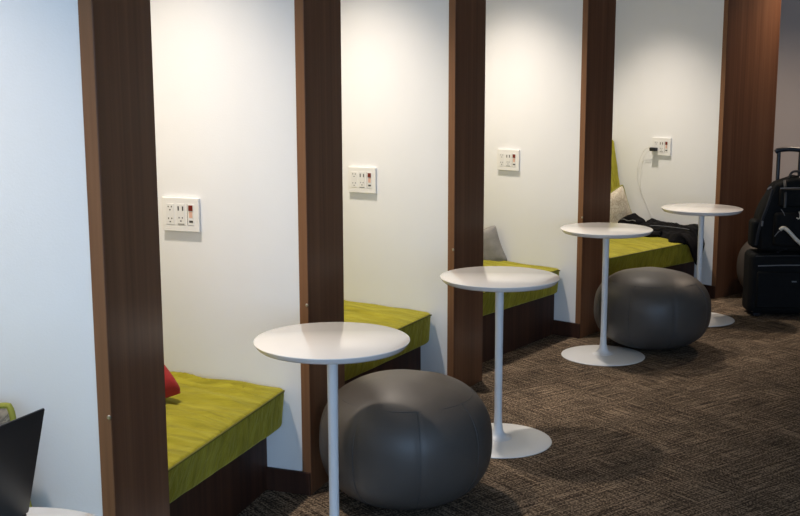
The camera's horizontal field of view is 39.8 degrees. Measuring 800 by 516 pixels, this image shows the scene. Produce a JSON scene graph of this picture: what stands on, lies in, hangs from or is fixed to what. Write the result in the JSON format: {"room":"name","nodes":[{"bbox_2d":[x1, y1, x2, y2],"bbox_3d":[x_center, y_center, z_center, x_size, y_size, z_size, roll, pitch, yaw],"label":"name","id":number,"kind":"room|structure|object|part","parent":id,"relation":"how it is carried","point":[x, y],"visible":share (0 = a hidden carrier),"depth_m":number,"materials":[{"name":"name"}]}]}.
{"room":"airport terminal","nodes":[
{"label":"airport terminal","id":0,"kind":"room"},
{"bbox_2d":[0,0,169,515],"bbox_3d":[-1.187,-0.229,2.860,1.040,2.620,0.337,2,10,11],"label":"wall","id":1,"kind":"structure","parent":0,"point":[81,324],"depth_m":2.70,"materials":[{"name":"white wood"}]},
{"bbox_3d":[-1.202,-0.230,2.869,1.005,2.620,0.321,2,10,11],"label":"panel","id":2,"kind":"part","parent":1,"relation":"part of","materials":[{"name":"white paint"}]},
{"bbox_2d":[150,0,344,495],"bbox_3d":[-0.767,-0.459,4.240,1.040,2.620,0.337,3,10,20],"label":"wall","id":3,"kind":"structure","parent":0,"point":[248,93],"depth_m":4.06,"materials":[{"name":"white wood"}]},
{"bbox_2d":[162,197,200,231],"bbox_3d":[-0.819,-0.163,4.131,0.157,0.127,0.016,3,10,20],"label":"socket plate","id":4,"kind":"object","parent":3,"relation":"attached to","point":[179,213],"visible":1,"depth_m":4.12,"materials":[{"name":"white plastic"}]},
{"bbox_3d":[-0.420,0.838,4.152,0.183,0.088,0.013,3,10,20],"label":"baseboard","id":5,"kind":"part","parent":3,"relation":"part of","materials":[{"name":"brown wood"}]},
{"bbox_2d":[341,0,485,386],"bbox_3d":[-0.117,-0.681,5.565,1.040,2.620,0.337,5,11,29],"label":"wall","id":6,"kind":"structure","parent":0,"point":[413,71],"depth_m":5.36,"materials":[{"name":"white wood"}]},
{"bbox_2d":[348,167,376,193],"bbox_3d":[-0.187,-0.385,5.463,0.157,0.127,0.016,5,11,29],"label":"socket plate","id":7,"kind":"object","parent":6,"relation":"attached to","point":[361,179],"visible":1,"depth_m":5.46,"materials":[{"name":"white plastic"}]},
{"bbox_2d":[237,292,799,515],"bbox_3d":[2.502,0.914,4.106,13.000,0.060,14.200,0,9,0],"label":"floor","id":8,"kind":"structure","parent":0,"point":[709,425],"depth_m":4.84,"materials":[{"name":"brown carpet"}]},
{"bbox_2d":[26,507,96,515],"bbox_3d":[-0.720,0.881,1.977,0.500,0.716,0.500,0,9,0],"label":"pedestal table","id":9,"kind":"object","parent":8,"relation":"on","point":[33,511],"visible":0.72,"depth_m":2.13,"materials":[{"name":"white paint"}]},
{"bbox_2d":[0,408,44,515],"bbox_3d":[-0.844,0.404,1.982,0.272,0.223,0.310,4,10,22],"label":"laptop","id":10,"kind":"object","parent":9,"relation":"on","point":[19,437],"visible":1,"depth_m":2.03,"materials":[{"name":"black plastic"}]},
{"bbox_2d":[165,371,284,515],"bbox_3d":[-1.033,0.422,3.664,0.982,1.069,1.203,3,10,20],"label":"bench","id":11,"kind":"object","parent":8,"relation":"on","point":[218,430],"visible":0.33,"depth_m":3.78,"materials":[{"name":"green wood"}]},
{"bbox_2d":[164,365,180,397],"bbox_3d":[-0.942,0.383,3.775,0.238,0.236,0.355,5,11,26],"label":"throw cushion","id":12,"kind":"object","parent":11,"relation":"on","point":[172,388],"visible":0.04,"depth_m":3.83,"materials":[{"name":"red fabric"}]},
{"bbox_2d":[253,322,409,515],"bbox_3d":[-0.216,0.612,3.589,0.500,0.716,0.500,-8,12,-39],"label":"pedestal table","id":13,"kind":"object","parent":8,"relation":"on","point":[331,344],"visible":1,"depth_m":3.54,"materials":[{"name":"white paint"}]},
{"bbox_2d":[344,300,431,383],"bbox_3d":[-0.508,0.194,5.029,0.968,1.069,1.237,5,11,29],"label":"bench","id":14,"kind":"object","parent":8,"relation":"on","point":[416,324],"visible":0.08,"depth_m":5.23,"materials":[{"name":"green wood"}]},
{"bbox_2d":[319,369,491,509],"bbox_3d":[0.021,0.660,4.067,0.639,0.465,0.640,-2,10,-9],"label":"pouf","id":15,"kind":"object","parent":8,"relation":"on","point":[408,439],"visible":0.96,"depth_m":3.82,"materials":[{"name":"grey leather"}]},
{"bbox_2d":[440,266,559,458],"bbox_3d":[0.418,0.429,4.679,0.500,0.716,0.500,1,10,10],"label":"pedestal table","id":16,"kind":"object","parent":8,"relation":"on","point":[508,440],"visible":0.85,"depth_m":4.64,"materials":[{"name":"white paint"}]},
{"bbox_2d":[482,260,559,362],"bbox_3d":[0.248,-0.023,6.325,0.949,1.069,1.272,7,12,38],"label":"bench","id":17,"kind":"object","parent":8,"relation":"on","point":[528,316],"visible":0.1,"depth_m":6.33,"materials":[{"name":"brown wood"}]},
{"bbox_2d":[483,225,506,260],"bbox_3d":[0.474,-0.042,6.826,0.381,0.329,0.107,3,10,16],"label":"throw cushion","id":18,"kind":"object","parent":17,"relation":"on","point":[492,248],"visible":0.34,"depth_m":6.76,"materials":[{"name":"grey fabric"}]},
{"bbox_2d":[483,260,558,315],"bbox_3d":[0.248,0.164,6.358,0.943,0.176,1.269,7,12,38],"label":"seat cushion","id":19,"kind":"object","parent":17,"relation":"on","point":[513,301],"depth_m":6.31,"materials":[{"name":"fabric"}]},
{"bbox_2d":[560,222,652,365],"bbox_3d":[1.131,0.191,6.101,0.500,0.716,0.500,-6,11,-30],"label":"pedestal table","id":20,"kind":"object","parent":8,"relation":"on","point":[603,354],"visible":1,"depth_m":6.08,"materials":[{"name":"white paint"}]},
{"bbox_2d":[608,140,693,276],"bbox_3d":[1.335,-0.230,7.556,1.477,1.069,0.912,-9,13,-44],"label":"bench","id":21,"kind":"object","parent":8,"relation":"on","point":[628,253],"visible":0.24,"depth_m":7.42,"materials":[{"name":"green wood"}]},
{"bbox_2d":[611,140,619,190],"bbox_3d":[1.101,-0.470,7.756,1.466,0.660,0.232,-9,13,-44],"label":"backrest","id":22,"kind":"object","parent":21,"relation":"on","point":[615,182],"depth_m":8.18,"materials":[{"name":"fabric"}]},
{"bbox_2d":[610,185,631,222],"bbox_3d":[1.546,-0.302,8.064,0.469,0.454,0.094,-6,11,-30],"label":"throw cushion","id":23,"kind":"object","parent":21,"relation":"on","point":[619,205],"visible":0.25,"depth_m":8.04,"materials":[{"name":"beige fabric"}]},
{"bbox_2d":[618,213,645,224],"bbox_3d":[1.675,-0.250,8.003,0.115,0.152,0.220,-8,12,-40],"label":"pouch","id":24,"kind":"object","parent":21,"relation":"on","point":[633,218],"visible":0.44,"depth_m":7.96,"materials":[{"name":"black fabric"}]},
{"bbox_2d":[608,237,693,275],"bbox_3d":[1.304,-0.044,7.575,1.470,0.182,0.990,-8,12,-40],"label":"seat cushion","id":25,"kind":"object","parent":21,"relation":"on","point":[628,253],"depth_m":7.37,"materials":[{"name":"fabric"}]},
{"bbox_2d":[639,218,704,264],"bbox_3d":[1.860,-0.111,7.781,0.360,0.272,0.580,-8,12,-40],"label":"jacket","id":26,"kind":"object","parent":21,"relation":"on","point":[674,232],"visible":0.73,"depth_m":7.67,"materials":[{"name":"black fabric"}]},
{"bbox_2d":[594,267,710,349],"bbox_3d":[1.447,0.286,6.345,0.662,0.449,0.661,7,12,35],"label":"pouf","id":27,"kind":"object","parent":8,"relation":"on","point":[649,308],"visible":0.94,"depth_m":6.10,"materials":[{"name":"grey leather"}]},
{"bbox_2d":[661,203,742,326],"bbox_3d":[1.903,0.038,7.014,0.500,0.716,0.500,3,10,19],"label":"pedestal table","id":28,"kind":"object","parent":8,"relation":"on","point":[692,209],"visible":0.7,"depth_m":6.96,"materials":[{"name":"white paint"}]},
{"bbox_2d":[737,241,756,286],"bbox_3d":[2.656,0.062,7.614,0.643,0.470,0.644,-4,10,-23],"label":"pouf","id":29,"kind":"object","parent":8,"relation":"on","point":[740,260],"visible":0.07,"depth_m":7.59,"materials":[{"name":"grey leather"}]},
{"bbox_2d":[742,147,799,315],"bbox_3d":[2.525,-0.168,7.125,0.540,1.083,0.246,1,9,4],"label":"rolling suitcase","id":30,"kind":"object","parent":8,"relation":"on","point":[771,280],"visible":0.94,"depth_m":7.08,"materials":[{"name":"black fabric"}]},
{"bbox_2d":[748,170,799,251],"bbox_3d":[2.526,-0.300,7.083,0.536,0.523,0.248,1,9,4],"label":"backpack","id":31,"kind":"object","parent":30,"relation":"on","point":[779,206],"visible":0.96,"depth_m":7.04,"materials":[{"name":"black fabric"}]},
{"bbox_2d":[779,226,799,244],"bbox_3d":[2.729,0.112,6.889,0.724,0.601,0.036,3,10,17],"label":"stick","id":32,"kind":"object","parent":31,"relation":"attached to","point":[781,228],"visible":1,"depth_m":6.92,"materials":[{"name":"silver plastic"}]},
{"bbox_3d":[2.523,-0.366,7.201,0.163,0.650,0.025,1,9,4],"label":"telescopic handle","id":33,"kind":"part","parent":30,"relation":"part of","materials":[{"name":"black plastic"}]},
{"bbox_3d":[-1.341,0.664,2.215,0.990,1.069,1.276,2,10,11],"label":"bench","id":34,"kind":"object","parent":8,"relation":"on","visible":0},
{"bbox_2d":[0,402,31,506],"bbox_3d":[-1.093,0.567,2.686,0.462,0.435,0.127,1,9,5],"label":"throw cushion","id":35,"kind":"object","parent":34,"relation":"on","point":[7,412],"visible":0.16,"depth_m":2.66,"materials":[{"name":"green fabric"}]},
{"bbox_2d":[484,0,615,337],"bbox_3d":[0.762,-0.887,6.796,1.040,2.620,0.337,7,12,38],"label":"wall","id":36,"kind":"structure","parent":0,"point":[549,64],"depth_m":6.56,"materials":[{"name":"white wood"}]},
{"bbox_2d":[497,149,519,170],"bbox_3d":[0.659,-0.596,6.716,0.157,0.127,0.016,7,12,38],"label":"socket plate","id":37,"kind":"object","parent":36,"relation":"attached to","point":[509,160],"visible":1,"depth_m":6.71,"materials":[{"name":"white plastic"}]},
{"bbox_3d":[0.996,0.426,6.615,0.183,0.088,0.013,7,12,38],"label":"baseboard","id":38,"kind":"part","parent":36,"relation":"part of","materials":[{"name":"brown wood"}]},
{"bbox_2d":[612,0,780,298],"bbox_3d":[2.105,-1.106,8.095,0.658,2.620,1.040,-8,12,-40],"label":"wall","id":39,"kind":"structure","parent":0,"point":[701,75],"depth_m":7.76,"materials":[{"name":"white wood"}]},
{"bbox_2d":[652,137,671,155],"bbox_3d":[1.874,-0.797,7.913,0.016,0.127,0.157,-8,12,-40],"label":"socket plate","id":40,"kind":"object","parent":39,"relation":"attached to","point":[663,145],"visible":1,"depth_m":7.90,"materials":[{"name":"white plastic"}]},
{"bbox_2d":[649,147,657,150],"bbox_3d":[1.823,-0.782,7.942,0.036,0.026,0.052,-8,12,-40],"label":"charger","id":41,"kind":"object","parent":40,"relation":"attached to","point":[650,148],"visible":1,"depth_m":7.93,"materials":[{"name":"black plastic"}]},
{"bbox_2d":[637,151,650,214],"bbox_3d":[1.780,-0.534,8.046,0.032,0.544,0.159,-8,12,-40],"label":"charging cable","id":42,"kind":"object","parent":41,"relation":"hanging from","point":[643,151],"visible":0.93,"depth_m":8.08,"materials":[{"name":"white plastic"}]},
{"bbox_3d":[2.098,-1.109,8.112,0.642,2.620,1.005,-8,12,-40],"label":"panel","id":43,"kind":"part","parent":39,"relation":"part of","materials":[{"name":"white paint"}]},
{"bbox_3d":[2.139,0.230,7.776,0.013,0.088,0.183,-8,12,-40],"label":"baseboard","id":44,"kind":"part","parent":39,"relation":"part of","materials":[{"name":"brown wood"}]},
{"bbox_2d":[772,0,799,181],"bbox_3d":[5.297,-1.324,9.362,7.400,2.620,0.100,0,9,0],"label":"wall","id":45,"kind":"structure","parent":0,"point":[787,113],"depth_m":9.30,"materials":[{"name":"beige paint"}]}
]}

